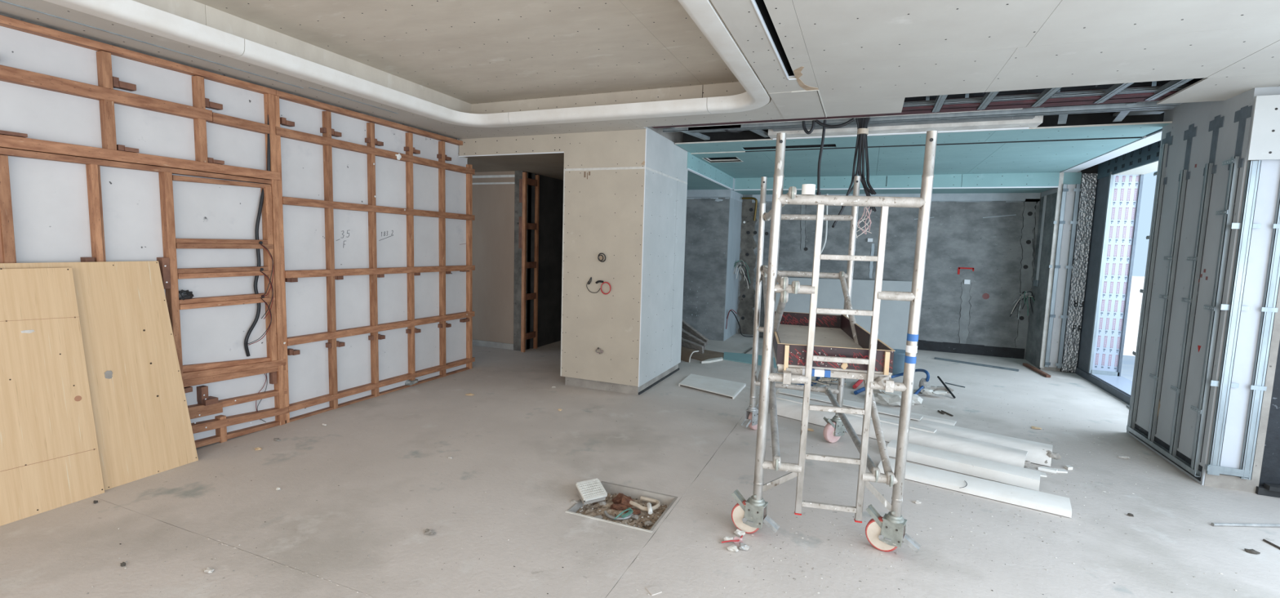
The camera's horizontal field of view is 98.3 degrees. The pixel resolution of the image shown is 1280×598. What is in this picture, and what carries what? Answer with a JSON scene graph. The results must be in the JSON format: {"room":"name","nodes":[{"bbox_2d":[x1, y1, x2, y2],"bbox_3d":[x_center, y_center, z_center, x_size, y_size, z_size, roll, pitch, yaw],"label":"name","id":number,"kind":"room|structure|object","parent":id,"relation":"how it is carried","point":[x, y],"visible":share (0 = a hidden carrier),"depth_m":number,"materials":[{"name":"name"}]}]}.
{"room":"construction site interior","nodes":[
{"label":"construction site interior","id":0,"kind":"room"},
{"bbox_2d":[0,2,467,439],"bbox_3d":[-3.878,-0.461,2.709,0.237,3.400,8.930,4,6,22],"label":"wall","id":1,"kind":"structure","parent":0,"point":[50,198],"depth_m":4.34,"materials":[{"name":"white paint"}]},
{"bbox_2d":[0,14,288,448],"bbox_3d":[-3.791,-0.140,2.595,0.095,2.748,4.335,4,6,22],"label":"frame","id":2,"kind":"object","parent":1,"relation":"attached to","point":[112,154],"visible":0.9,"depth_m":3.87,"materials":[{"name":"brown wood"}]},
{"bbox_2d":[178,288,194,299],"bbox_3d":[-3.253,-0.029,3.951,0.077,0.079,0.108,4,6,22],"label":"plastic bag","id":3,"kind":"object","parent":2,"relation":"on","point":[183,295],"visible":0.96,"depth_m":3.93,"materials":[{"name":"black plastic"}]},
{"bbox_2d":[244,114,271,356],"bbox_3d":[-3.046,-0.594,4.411,0.050,2.102,0.271,4,6,25],"label":"conduit","id":4,"kind":"object","parent":1,"relation":"attached to","point":[262,195],"visible":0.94,"depth_m":4.42,"materials":[{"name":"black plastic"}]},
{"bbox_2d":[245,297,271,345],"bbox_3d":[-3.038,0.174,4.410,0.019,0.370,0.210,4,6,22],"label":"wire loop","id":5,"kind":"object","parent":1,"relation":"hanging from","point":[267,304],"visible":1,"depth_m":4.46,"materials":[{"name":"red"}]},
{"bbox_2d":[255,373,266,422],"bbox_3d":[-3.099,0.809,4.536,0.006,0.426,0.098,4,6,22],"label":"wire loop","id":6,"kind":"object","parent":1,"relation":"hanging from","point":[264,373],"visible":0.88,"depth_m":4.54,"materials":[{"name":"black"}]},
{"bbox_2d":[258,242,273,296],"bbox_3d":[-2.995,-0.237,4.446,0.019,0.429,0.114,4,6,22],"label":"wire loop","id":7,"kind":"object","parent":1,"relation":"hanging from","point":[259,242],"visible":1,"depth_m":4.47,"materials":[{"name":"red"}]},
{"bbox_2d":[259,270,273,319],"bbox_3d":[-3.004,-0.034,4.459,0.019,0.394,0.107,4,6,22],"label":"wire loop","id":8,"kind":"object","parent":1,"relation":"hanging from","point":[260,270],"visible":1,"depth_m":4.48,"materials":[{"name":"red"}]},
{"bbox_2d":[263,89,475,425],"bbox_3d":[-2.532,-0.404,5.681,0.078,2.748,2.498,4,6,22],"label":"grid","id":9,"kind":"object","parent":1,"relation":"attached to","point":[271,102],"visible":0.98,"depth_m":5.34,"materials":[{"name":"brown wood"}]},
{"bbox_2d":[471,170,532,351],"bbox_3d":[-2.893,-1.053,8.961,3.000,3.380,3.900,4,6,22],"label":"wall","id":10,"kind":"structure","parent":0,"point":[497,209],"depth_m":8.19,"materials":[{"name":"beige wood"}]},
{"bbox_2d":[518,172,539,351],"bbox_3d":[-1.637,-0.523,8.089,0.125,2.570,0.360,4,6,22],"label":"door frame","id":11,"kind":"structure","parent":10,"relation":"attached to","point":[523,225],"depth_m":8.01,"materials":[{"name":"brown wood"}]},
{"bbox_2d":[457,133,564,180],"bbox_3d":[-2.159,-1.968,8.488,4.395,0.204,3.672,4,6,22],"label":"wall header","id":12,"kind":"structure","parent":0,"point":[540,154],"depth_m":6.43,"materials":[{"name":"beige wood"}]},
{"bbox_2d":[530,173,563,348],"bbox_3d":[-1.799,-1.061,9.379,4.510,3.380,2.100,4,6,22],"label":"wall","id":13,"kind":"structure","parent":0,"point":[551,189],"depth_m":8.58,"materials":[{"name":"concrete"}]},
{"bbox_2d":[560,126,688,395],"bbox_3d":[0.288,-0.823,7.583,0.957,3.380,3.668,4,6,22],"label":"pillar","id":14,"kind":"structure","parent":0,"point":[625,191],"depth_m":5.97,"materials":[{"name":"beige paint"}]},
{"bbox_2d":[586,276,610,294],"bbox_3d":[-0.441,-0.142,5.933,0.296,0.178,0.032,4,6,25],"label":"cable coil","id":15,"kind":"object","parent":14,"relation":"attached to","point":[598,281],"visible":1,"depth_m":5.91,"materials":[{"name":"red"}]},
{"bbox_2d":[595,346,603,354],"bbox_3d":[-0.437,0.562,5.994,0.091,0.069,0.038,4,6,22],"label":"cable coil","id":16,"kind":"object","parent":14,"relation":"attached to","point":[598,348],"visible":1,"depth_m":5.98,"materials":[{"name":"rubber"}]},
{"bbox_2d":[597,253,605,262],"bbox_3d":[-0.404,-0.442,5.891,0.095,0.099,0.035,4,6,22],"label":"cable coil","id":17,"kind":"object","parent":14,"relation":"attached to","point":[602,257],"visible":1,"depth_m":5.89,"materials":[{"name":"black rubber"}]},
{"bbox_2d":[681,337,703,353],"bbox_3d":[0.610,0.626,8.056,0.749,0.256,0.088,6,7,38],"label":"plank","id":18,"kind":"object","parent":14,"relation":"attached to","point":[685,343],"visible":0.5,"depth_m":7.92,"materials":[{"name":"wood"}]},
{"bbox_2d":[681,328,706,350],"bbox_3d":[0.648,0.519,8.161,0.780,0.384,0.089,6,7,38],"label":"plank","id":19,"kind":"object","parent":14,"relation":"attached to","point":[686,335],"visible":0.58,"depth_m":8.05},
{"bbox_2d":[681,319,708,345],"bbox_3d":[0.686,0.409,8.266,0.809,0.512,0.091,6,7,37],"label":"plank","id":20,"kind":"object","parent":14,"relation":"attached to","point":[685,326],"visible":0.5,"depth_m":8.16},
{"bbox_2d":[0,333,1279,597],"bbox_3d":[-0.222,1.198,5.399,10.900,0.254,16.800,4,6,22],"label":"floor","id":21,"kind":"structure","parent":0,"point":[497,437],"depth_m":3.36,"materials":[{"name":"grey concrete"}]},
{"bbox_2d":[0,266,104,525],"bbox_3d":[-3.552,0.542,2.796,0.198,1.370,1.184,4,6,21],"label":"plywood sheet","id":22,"kind":"object","parent":21,"relation":"on","point":[50,455],"visible":1,"depth_m":3.15,"materials":[{"name":"brown wood"}]},
{"bbox_2d":[0,260,198,489],"bbox_3d":[-3.439,0.494,3.191,0.212,1.395,1.443,4,6,20],"label":"plywood sheet","id":23,"kind":"object","parent":21,"relation":"on","point":[143,425],"visible":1,"depth_m":3.58,"materials":[{"name":"brown wood"}]},
{"bbox_2d":[120,561,125,566],"bbox_3d":[-2.472,1.269,2.649,0.029,0.019,0.020,4,6,22],"label":"scrap","id":24,"kind":"object","parent":21,"relation":"on","point":[123,563],"visible":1,"depth_m":2.64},
{"bbox_2d":[203,566,213,573],"bbox_3d":[-2.042,1.282,2.623,0.038,0.015,0.050,-4,8,-44],"label":"scrap","id":25,"kind":"object","parent":21,"relation":"on","point":[208,569],"visible":1,"depth_m":2.61,"materials":[{"name":"paint"}]},
{"bbox_2d":[404,378,417,385],"bbox_3d":[-2.519,0.901,6.053,0.241,0.092,0.159,4,6,22],"label":"rag","id":26,"kind":"object","parent":21,"relation":"on","point":[408,382],"visible":0.61,"depth_m":5.99,"materials":[{"name":"grey fabric"}]},
{"bbox_2d":[423,528,436,534],"bbox_3d":[-1.145,1.270,3.020,0.072,0.020,0.045,4,6,22],"label":"scrap","id":27,"kind":"object","parent":21,"relation":"on","point":[428,531],"visible":1,"depth_m":3.01,"materials":[{"name":"concrete"}]},
{"bbox_2d":[570,492,666,529],"bbox_3d":[-0.120,1.298,3.442,0.594,0.089,0.472,4,6,22],"label":"debris","id":28,"kind":"object","parent":21,"relation":"on","point":[620,508],"visible":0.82,"depth_m":3.41,"materials":[{"name":"paint"}]},
{"bbox_2d":[575,477,607,504],"bbox_3d":[-0.307,1.218,3.500,0.192,0.096,0.160,-2,7,-36],"label":"block","id":29,"kind":"object","parent":28,"relation":"on","point":[591,491],"visible":1,"depth_m":3.48,"materials":[{"name":"concrete"}]},
{"bbox_2d":[564,480,678,532],"bbox_3d":[-0.100,1.304,3.427,0.553,0.072,0.483,4,6,22],"label":"trim","id":30,"kind":"structure","parent":21,"relation":"attached to","point":[610,487],"depth_m":3.57,"materials":[{"name":"metal"}]},
{"bbox_2d":[120,378,1173,594],"bbox_3d":[1.138,1.192,4.599,8.150,0.004,4.394,1,6,-7],"label":"crumbs","id":31,"kind":"object","parent":21,"relation":"on","point":[812,379],"visible":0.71,"depth_m":2.97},
{"bbox_2d":[645,585,662,595],"bbox_3d":[0.068,1.356,2.579,0.058,0.004,0.060,-1,6,-26],"label":"chip","id":32,"kind":"object","parent":21,"relation":"on","point":[655,589],"visible":1,"depth_m":2.58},
{"bbox_2d":[71,377,1237,595],"bbox_3d":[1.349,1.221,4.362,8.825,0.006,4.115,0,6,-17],"label":"crumbs","id":33,"kind":"object","parent":21,"relation":"on","point":[896,377],"visible":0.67,"depth_m":3.14,"materials":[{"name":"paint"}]},
{"bbox_2d":[680,346,698,362],"bbox_3d":[0.595,0.775,7.923,0.170,0.151,0.542,-2,7,-36],"label":"stub","id":34,"kind":"object","parent":21,"relation":"on","point":[686,353],"visible":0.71,"depth_m":7.76,"materials":[{"name":"brown wood"}]},
{"bbox_2d":[690,349,724,360],"bbox_3d":[1.001,0.832,8.188,0.557,0.009,0.853,4,6,22],"label":"hardboard offcut","id":35,"kind":"object","parent":21,"relation":"on","point":[707,354],"visible":0.65,"depth_m":8.16,"materials":[{"name":"brown wood"}]},
{"bbox_2d":[678,373,746,399],"bbox_3d":[0.811,0.994,6.361,0.714,0.034,0.776,4,6,22],"label":"white offcut","id":36,"kind":"object","parent":21,"relation":"on","point":[721,386],"visible":1,"depth_m":6.33,"materials":[{"name":"white"}]},
{"bbox_2d":[701,356,723,363],"bbox_3d":[1.025,0.862,7.790,0.491,0.029,0.093,-3,8,-43],"label":"white lath","id":37,"kind":"object","parent":21,"relation":"on","point":[720,358],"visible":1,"depth_m":7.75,"materials":[{"name":"white wood"}]},
{"bbox_2d":[721,528,749,551],"bbox_3d":[0.513,1.317,3.016,0.143,0.042,0.210,2,6,2],"label":"scrap","id":38,"kind":"object","parent":21,"relation":"on","point":[735,540],"visible":1,"depth_m":3.00,"materials":[{"name":"paper"}]},
{"bbox_2d":[723,351,777,368],"bbox_3d":[1.946,0.900,7.771,1.881,0.012,0.646,6,7,36],"label":"moisture offcut","id":39,"kind":"object","parent":21,"relation":"on","point":[736,357],"visible":0.26,"depth_m":8.01,"materials":[{"name":"teal"}]},
{"bbox_2d":[795,376,820,385],"bbox_3d":[1.954,0.929,6.445,0.290,0.216,0.212,4,6,22],"label":"hose","id":40,"kind":"object","parent":21,"relation":"on","point":[817,377],"visible":0.32,"depth_m":6.45,"materials":[{"name":"blue plastic"}]},
{"bbox_2d":[811,376,846,386],"bbox_3d":[2.234,0.944,6.580,0.410,0.164,0.671,4,6,22],"label":"heap","id":41,"kind":"object","parent":21,"relation":"on","point":[828,380],"visible":0.56,"depth_m":6.39,"materials":[{"name":"grey"}]},
{"bbox_2d":[731,130,937,552],"bbox_3d":[1.224,0.163,3.841,0.993,2.200,2.021,3,6,12],"label":"scaffold tower","id":42,"kind":"object","parent":21,"relation":"on","point":[887,533],"visible":1,"depth_m":2.95,"materials":[{"name":"metal"}]},
{"bbox_2d":[801,183,815,195],"bbox_3d":[0.879,-0.570,2.889,0.068,0.053,0.068,4,6,22],"label":"coupling","id":43,"kind":"object","parent":42,"relation":"on","point":[806,188],"visible":0.9,"depth_m":2.86,"materials":[{"name":"white plastic"}]},
{"bbox_2d":[772,311,895,392],"bbox_3d":[1.210,0.286,3.793,0.606,0.202,1.835,3,6,11],"label":"platform","id":44,"kind":"object","parent":42,"relation":"on","point":[833,336],"visible":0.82,"depth_m":3.05,"materials":[{"name":"brown wood"}]},
{"bbox_2d":[774,313,836,326],"bbox_3d":[1.368,0.177,4.631,0.531,0.099,0.002,3,6,18],"label":"board","id":45,"kind":"object","parent":44,"relation":"on","point":[793,319],"depth_m":4.62,"materials":[{"name":"red wood"}]},
{"bbox_2d":[788,348,892,370],"bbox_3d":[1.071,0.327,2.989,0.549,0.100,0.001,3,6,12],"label":"print","id":46,"kind":"object","parent":44,"relation":"on","point":[797,357],"depth_m":2.99},
{"bbox_2d":[774,277,911,349],"bbox_3d":[3.401,0.224,9.333,2.270,1.140,0.313,4,6,22],"label":"board","id":47,"kind":"object","parent":21,"relation":"on","point":[894,314],"visible":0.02,"depth_m":9.22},
{"bbox_2d":[852,379,862,388],"bbox_3d":[2.606,1.009,6.616,0.048,0.048,0.394,5,7,32],"label":"hose","id":48,"kind":"object","parent":21,"relation":"on","point":[858,382],"visible":0.94,"depth_m":6.53,"materials":[{"name":"red plastic"}]},
{"bbox_2d":[853,386,865,394],"bbox_3d":[2.669,1.031,6.458,0.729,0.042,0.059,-4,8,-44],"label":"hose","id":49,"kind":"object","parent":21,"relation":"on","point":[863,388],"visible":0.4,"depth_m":6.25,"materials":[{"name":"blue plastic"}]},
{"bbox_2d":[775,387,956,425],"bbox_3d":[2.099,1.081,5.338,1.643,0.135,0.160,6,7,38],"label":"trim","id":50,"kind":"structure","parent":21,"relation":"on","point":[926,417],"depth_m":4.99,"materials":[{"name":"white plastic"}]},
{"bbox_2d":[778,388,923,420],"bbox_3d":[1.981,1.005,5.324,1.321,0.012,0.130,6,7,38],"label":"trim","id":51,"kind":"structure","parent":50,"relation":"on","point":[881,410],"depth_m":5.29,"materials":[{"name":"white plastic"}]},
{"bbox_2d":[872,389,923,405],"bbox_3d":[2.708,1.046,5.964,0.402,0.178,0.542,-3,7,-37],"label":"sack","id":52,"kind":"object","parent":21,"relation":"on","point":[891,398],"visible":0.7,"depth_m":5.85,"materials":[{"name":"plastic"}]},
{"bbox_2d":[891,348,905,375],"bbox_3d":[3.426,0.841,7.329,0.316,0.305,0.316,4,6,22],"label":"bucket","id":53,"kind":"object","parent":21,"relation":"on","point":[899,354],"visible":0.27,"depth_m":7.21,"materials":[{"name":"blue plastic"}]},
{"bbox_2d":[776,398,1032,468],"bbox_3d":[2.121,1.141,4.773,2.085,0.138,0.190,7,7,41],"label":"pipe","id":54,"kind":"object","parent":21,"relation":"on","point":[937,440],"depth_m":4.49,"materials":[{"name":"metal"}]},
{"bbox_2d":[776,395,937,432],"bbox_3d":[1.913,1.032,5.045,1.415,0.012,0.100,7,7,41],"label":"trim","id":55,"kind":"structure","parent":54,"relation":"on","point":[780,397],"depth_m":4.83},
{"bbox_2d":[891,368,929,394],"bbox_3d":[3.092,0.925,6.486,0.444,0.273,1.019,3,6,11],"label":"hose","id":56,"kind":"object","parent":21,"relation":"on","point":[926,371],"visible":0.59,"depth_m":6.29,"materials":[{"name":"blue plastic"}]},
{"bbox_2d":[912,499,921,503],"bbox_3d":[1.781,1.304,3.562,0.052,0.019,0.028,4,6,22],"label":"scrap","id":57,"kind":"object","parent":21,"relation":"on","point":[917,501],"visible":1,"depth_m":3.55,"materials":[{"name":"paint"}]},
{"bbox_2d":[775,392,1061,466],"bbox_3d":[2.325,1.134,4.977,2.332,0.132,0.201,6,7,38],"label":"trim","id":58,"kind":"structure","parent":21,"relation":"on","point":[1041,453],"depth_m":4.52,"materials":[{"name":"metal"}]},
{"bbox_2d":[918,377,930,393],"bbox_3d":[3.255,0.995,6.327,0.125,0.194,0.100,4,6,22],"label":"block","id":59,"kind":"object","parent":21,"relation":"on","point":[926,384],"visible":0.66,"depth_m":6.29,"materials":[{"name":"white plastic"}]},
{"bbox_2d":[920,384,953,395],"bbox_3d":[3.410,1.050,6.359,0.369,0.090,0.466,4,6,22],"label":"debris heap","id":60,"kind":"object","parent":21,"relation":"on","point":[937,389],"visible":0.84,"depth_m":6.24,"materials":[{"name":"plastic"}]},
{"bbox_2d":[937,375,955,398],"bbox_3d":[3.531,1.013,6.386,0.022,0.149,0.465,2,6,6],"label":"rod","id":61,"kind":"object","parent":60,"relation":"on","point":[938,376],"visible":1,"depth_m":6.37,"materials":[{"name":"metal"}]},
{"bbox_2d":[941,409,953,416],"bbox_3d":[3.087,1.148,5.564,0.016,0.016,0.164,1,6,-7],"label":"metal rod","id":62,"kind":"object","parent":21,"relation":"on","point":[941,410],"visible":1,"depth_m":5.55,"materials":[{"name":"black metal"}]},
{"bbox_2d":[886,439,1040,490],"bbox_3d":[2.386,1.226,4.138,0.980,0.085,0.170,6,7,36],"label":"trim","id":63,"kind":"structure","parent":21,"relation":"on","point":[1022,477],"depth_m":4.04,"materials":[{"name":"white plastic"}]},
{"bbox_2d":[877,457,1071,517],"bbox_3d":[2.233,1.272,3.776,1.121,0.055,0.258,5,7,34],"label":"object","id":64,"kind":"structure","parent":21,"relation":"on","point":[1029,498],"depth_m":3.70,"materials":[{"name":"grey"}]},
{"bbox_2d":[933,356,1018,371],"bbox_3d":[4.897,0.951,8.095,1.075,0.022,0.050,7,8,43],"label":"channel","id":65,"kind":"object","parent":21,"relation":"on","point":[935,357],"visible":1,"depth_m":8.06,"materials":[{"name":"metal"}]},
{"bbox_2d":[1022,362,1050,377],"bbox_3d":[5.559,0.994,7.769,0.050,0.030,0.829,3,6,16],"label":"timber lath","id":66,"kind":"object","parent":21,"relation":"on","point":[1025,364],"visible":1,"depth_m":7.71,"materials":[{"name":"brown wood"}]},
{"bbox_2d":[1040,471,1046,476],"bbox_3d":[2.938,1.290,4.083,0.104,0.011,0.073,4,6,22],"label":"shard","id":67,"kind":"object","parent":21,"relation":"on","point":[1042,473],"visible":0.36,"depth_m":4.05},
{"bbox_2d":[1038,466,1057,472],"bbox_3d":[3.067,1.281,4.163,0.120,0.021,0.050,5,7,33],"label":"shard","id":68,"kind":"object","parent":21,"relation":"on","point":[1041,468],"visible":1,"depth_m":4.15},
{"bbox_2d":[1053,467,1067,472],"bbox_3d":[3.152,1.289,4.156,0.090,0.011,0.064,3,6,15],"label":"shard","id":69,"kind":"object","parent":21,"relation":"on","point":[1060,470],"visible":0.93,"depth_m":4.14},
{"bbox_2d":[1064,464,1072,469],"bbox_3d":[3.263,1.282,4.210,0.044,0.021,0.042,2,6,1],"label":"shard","id":70,"kind":"object","parent":21,"relation":"on","point":[1068,467],"visible":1,"depth_m":4.20},
{"bbox_2d":[1117,455,1130,458],"bbox_3d":[3.911,1.280,4.478,0.096,0.021,0.055,4,6,22],"label":"scrap","id":71,"kind":"object","parent":21,"relation":"on","point":[1119,456],"visible":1,"depth_m":4.46,"materials":[{"name":"paint"}]},
{"bbox_2d":[1211,522,1279,527],"bbox_3d":[3.738,1.379,3.378,0.498,0.020,0.020,2,6,-1],"label":"edging strip","id":72,"kind":"object","parent":21,"relation":"on","point":[1235,524],"visible":1,"depth_m":3.37,"materials":[{"name":"white plastic"}]},
{"bbox_2d":[1244,547,1260,553],"bbox_3d":[3.399,1.401,3.074,0.057,0.018,0.041,4,6,22],"label":"scrap","id":73,"kind":"object","parent":21,"relation":"on","point":[1250,550],"visible":1,"depth_m":3.07,"materials":[{"name":"grey"}]},
{"bbox_2d":[1262,538,1279,548],"bbox_3d":[3.612,1.402,3.147,0.012,0.012,0.126,2,6,5],"label":"strip","id":74,"kind":"object","parent":21,"relation":"on","point":[1264,540],"visible":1,"depth_m":3.16,"materials":[{"name":"black metal"}]},
{"bbox_2d":[0,0,1279,194],"bbox_3d":[-0.192,-1.986,5.060,10.800,1.045,16.500,4,6,22],"label":"ceiling","id":75,"kind":"structure","parent":0,"point":[1017,95],"depth_m":3.99,"materials":[{"name":"paint"}]},
{"bbox_2d":[44,0,769,127],"bbox_3d":[-1.870,-1.431,1.555,3.244,0.106,8.273,4,6,22],"label":"trim","id":76,"kind":"structure","parent":75,"relation":"attached to","point":[131,13],"depth_m":4.04,"materials":[{"name":"white paint"}]},
{"bbox_2d":[133,0,791,113],"bbox_3d":[-1.869,-1.548,1.526,3.405,0.292,8.442,4,6,22],"label":"tray","id":77,"kind":"object","parent":75,"relation":"on","point":[474,52],"depth_m":4.17,"materials":[{"name":"grey paint"}]},
{"bbox_2d":[724,129,742,132],"bbox_3d":[1.003,-1.754,5.609,0.377,0.109,0.150,3,6,14],"label":"cable","id":78,"kind":"object","parent":75,"relation":"on","point":[725,130],"visible":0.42,"depth_m":5.67,"materials":[{"name":"black rubber"}]},
{"bbox_2d":[802,120,815,133],"bbox_3d":[1.578,-1.678,5.173,0.120,0.274,0.028,4,6,22],"label":"cable loop","id":79,"kind":"object","parent":75,"relation":"hanging from","point":[804,127],"visible":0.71,"depth_m":5.17,"materials":[{"name":"black rubber"}]},
{"bbox_2d":[817,119,826,191],"bbox_3d":[1.697,-1.420,5.146,0.063,0.876,0.025,4,6,22],"label":"cable","id":80,"kind":"object","parent":75,"relation":"hanging from","point":[824,120],"visible":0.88,"depth_m":5.16,"materials":[{"name":"black rubber"}]},
{"bbox_2d":[820,193,828,253],"bbox_3d":[3.179,-1.304,9.536,0.092,1.094,0.102,1,6,-7],"label":"wire","id":81,"kind":"object","parent":75,"relation":"hanging from","point":[826,226],"visible":0.7,"depth_m":9.51,"materials":[{"name":"white plastic"}]},
{"bbox_2d":[814,118,854,128],"bbox_3d":[1.785,-1.615,5.082,0.346,0.090,0.028,4,6,22],"label":"cable","id":82,"kind":"object","parent":75,"relation":"attached to","point":[850,121],"visible":0.99,"depth_m":5.08,"materials":[{"name":"black rubber"}]},
{"bbox_2d":[831,116,876,237],"bbox_3d":[1.978,-1.165,5.049,0.377,1.249,0.096,3,6,16],"label":"cable bundle","id":83,"kind":"object","parent":75,"relation":"hanging from","point":[862,122],"visible":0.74,"depth_m":5.02,"materials":[{"name":"black rubber"}]},
{"bbox_2d":[681,189,742,341],"bbox_3d":[0.755,-0.627,8.800,0.924,2.820,3.500,4,6,22],"label":"wall","id":84,"kind":"structure","parent":0,"point":[713,216],"depth_m":9.53,"materials":[{"name":"grey concrete"}]},
{"bbox_2d":[733,259,751,288],"bbox_3d":[1.800,-0.442,9.822,0.370,0.508,0.214,4,6,22],"label":"bunch","id":85,"kind":"object","parent":84,"relation":"attached to","point":[737,263],"visible":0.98,"depth_m":9.84,"materials":[{"name":"rubber"}]},
{"bbox_2d":[725,309,763,337],"bbox_3d":[2.040,0.432,9.821,1.212,0.541,0.306,0,6,-16],"label":"cable tail","id":86,"kind":"object","parent":84,"relation":"attached to","point":[730,309],"visible":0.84,"depth_m":9.63,"materials":[{"name":"black rubber"}]},
{"bbox_2d":[742,196,757,220],"bbox_3d":[1.961,-1.615,9.930,0.280,0.418,0.071,3,6,17],"label":"pipe","id":87,"kind":"object","parent":84,"relation":"attached to","point":[743,197],"visible":1,"depth_m":9.89,"materials":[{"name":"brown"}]},
{"bbox_2d":[707,151,1041,359],"bbox_3d":[3.667,-0.907,9.570,5.700,3.400,0.230,4,6,22],"label":"wall","id":88,"kind":"structure","parent":0,"point":[981,247],"depth_m":8.98,"materials":[{"name":"grey concrete"}]},
{"bbox_2d":[1025,164,1097,373],"bbox_3d":[6.346,-0.654,7.982,0.922,3.436,0.968,4,6,22],"label":"wall","id":89,"kind":"structure","parent":0,"point":[1038,318],"depth_m":7.71,"materials":[{"name":"grey concrete"}]},
{"bbox_2d":[1009,290,1035,319],"bbox_3d":[5.868,0.096,8.427,0.388,0.431,0.189,3,6,10],"label":"bunch","id":90,"kind":"object","parent":89,"relation":"attached to","point":[1026,294],"visible":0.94,"depth_m":8.44,"materials":[{"name":"black rubber"}]},
{"bbox_2d":[1032,279,1039,286],"bbox_3d":[5.952,-0.239,8.317,0.032,0.090,0.197,4,6,22],"label":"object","id":91,"kind":"object","parent":89,"relation":"attached to","point":[1036,282],"visible":1,"depth_m":8.28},
{"bbox_2d":[1035,195,1046,279],"bbox_3d":[5.974,-0.904,8.237,0.024,1.250,0.084,4,6,22],"label":"pipe","id":92,"kind":"object","parent":89,"relation":"attached to","point":[1045,196],"visible":1,"depth_m":8.22,"materials":[{"name":"grey metal"}]},
{"bbox_2d":[1044,183,1080,368],"bbox_3d":[5.839,-0.302,7.700,0.265,2.550,0.039,4,6,22],"label":"wall frame","id":93,"kind":"object","parent":89,"relation":"attached to","point":[1077,188],"visible":1,"depth_m":7.68,"materials":[{"name":"metal"}]},
{"bbox_2d":[1072,324,1082,331],"bbox_3d":[6.063,0.410,7.666,0.114,0.084,0.002,4,6,22],"label":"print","id":94,"kind":"object","parent":89,"relation":"attached to","point":[1075,327],"depth_m":7.67,"materials":[{"name":"black"}]},
{"bbox_2d":[1073,300,1083,306],"bbox_3d":[6.051,0.066,7.641,0.114,0.084,0.002,4,6,22],"label":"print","id":95,"kind":"object","parent":89,"relation":"attached to","point":[1076,303],"depth_m":7.64,"materials":[{"name":"black"}]},
{"bbox_2d":[1126,86,1279,497],"bbox_3d":[3.114,-0.019,0.324,0.885,3.400,9.760,4,6,22],"label":"wall","id":96,"kind":"structure","parent":0,"point":[1261,140],"depth_m":4.00,"materials":[{"name":"grey metal"}]},
{"bbox_2d":[1075,140,1160,404],"bbox_3d":[5.711,-0.507,6.102,0.350,3.400,3.060,4,6,22],"label":"wall window","id":97,"kind":"structure","parent":96,"relation":"in","point":[1119,185],"depth_m":7.08,"materials":[{"name":"glass"}]},
{"bbox_2d":[1125,105,1252,476],"bbox_3d":[4.306,-0.078,4.438,0.040,2.648,1.260,4,6,22],"label":"wall frame","id":98,"kind":"object","parent":96,"relation":"attached to","point":[1236,162],"visible":1,"depth_m":4.26,"materials":[{"name":"metal"}]},
{"bbox_2d":[1204,160,1279,479],"bbox_3d":[4.164,0.163,3.796,0.280,2.185,0.050,4,6,22],"label":"wall frame","id":99,"kind":"object","parent":96,"relation":"attached to","point":[1246,224],"visible":1,"depth_m":3.80,"materials":[{"name":"metal"}]},
{"label":"outside","id":100,"kind":"structure","parent":0,"visible":0},
{"bbox_2d":[1120,275,1144,380],"bbox_3d":[29.724,1.729,9.626,72.000,0.250,100.000,4,6,22],"label":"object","id":101,"kind":"structure","parent":100,"point":[1137,282],"depth_m":13.58,"materials":[{"name":"white"}]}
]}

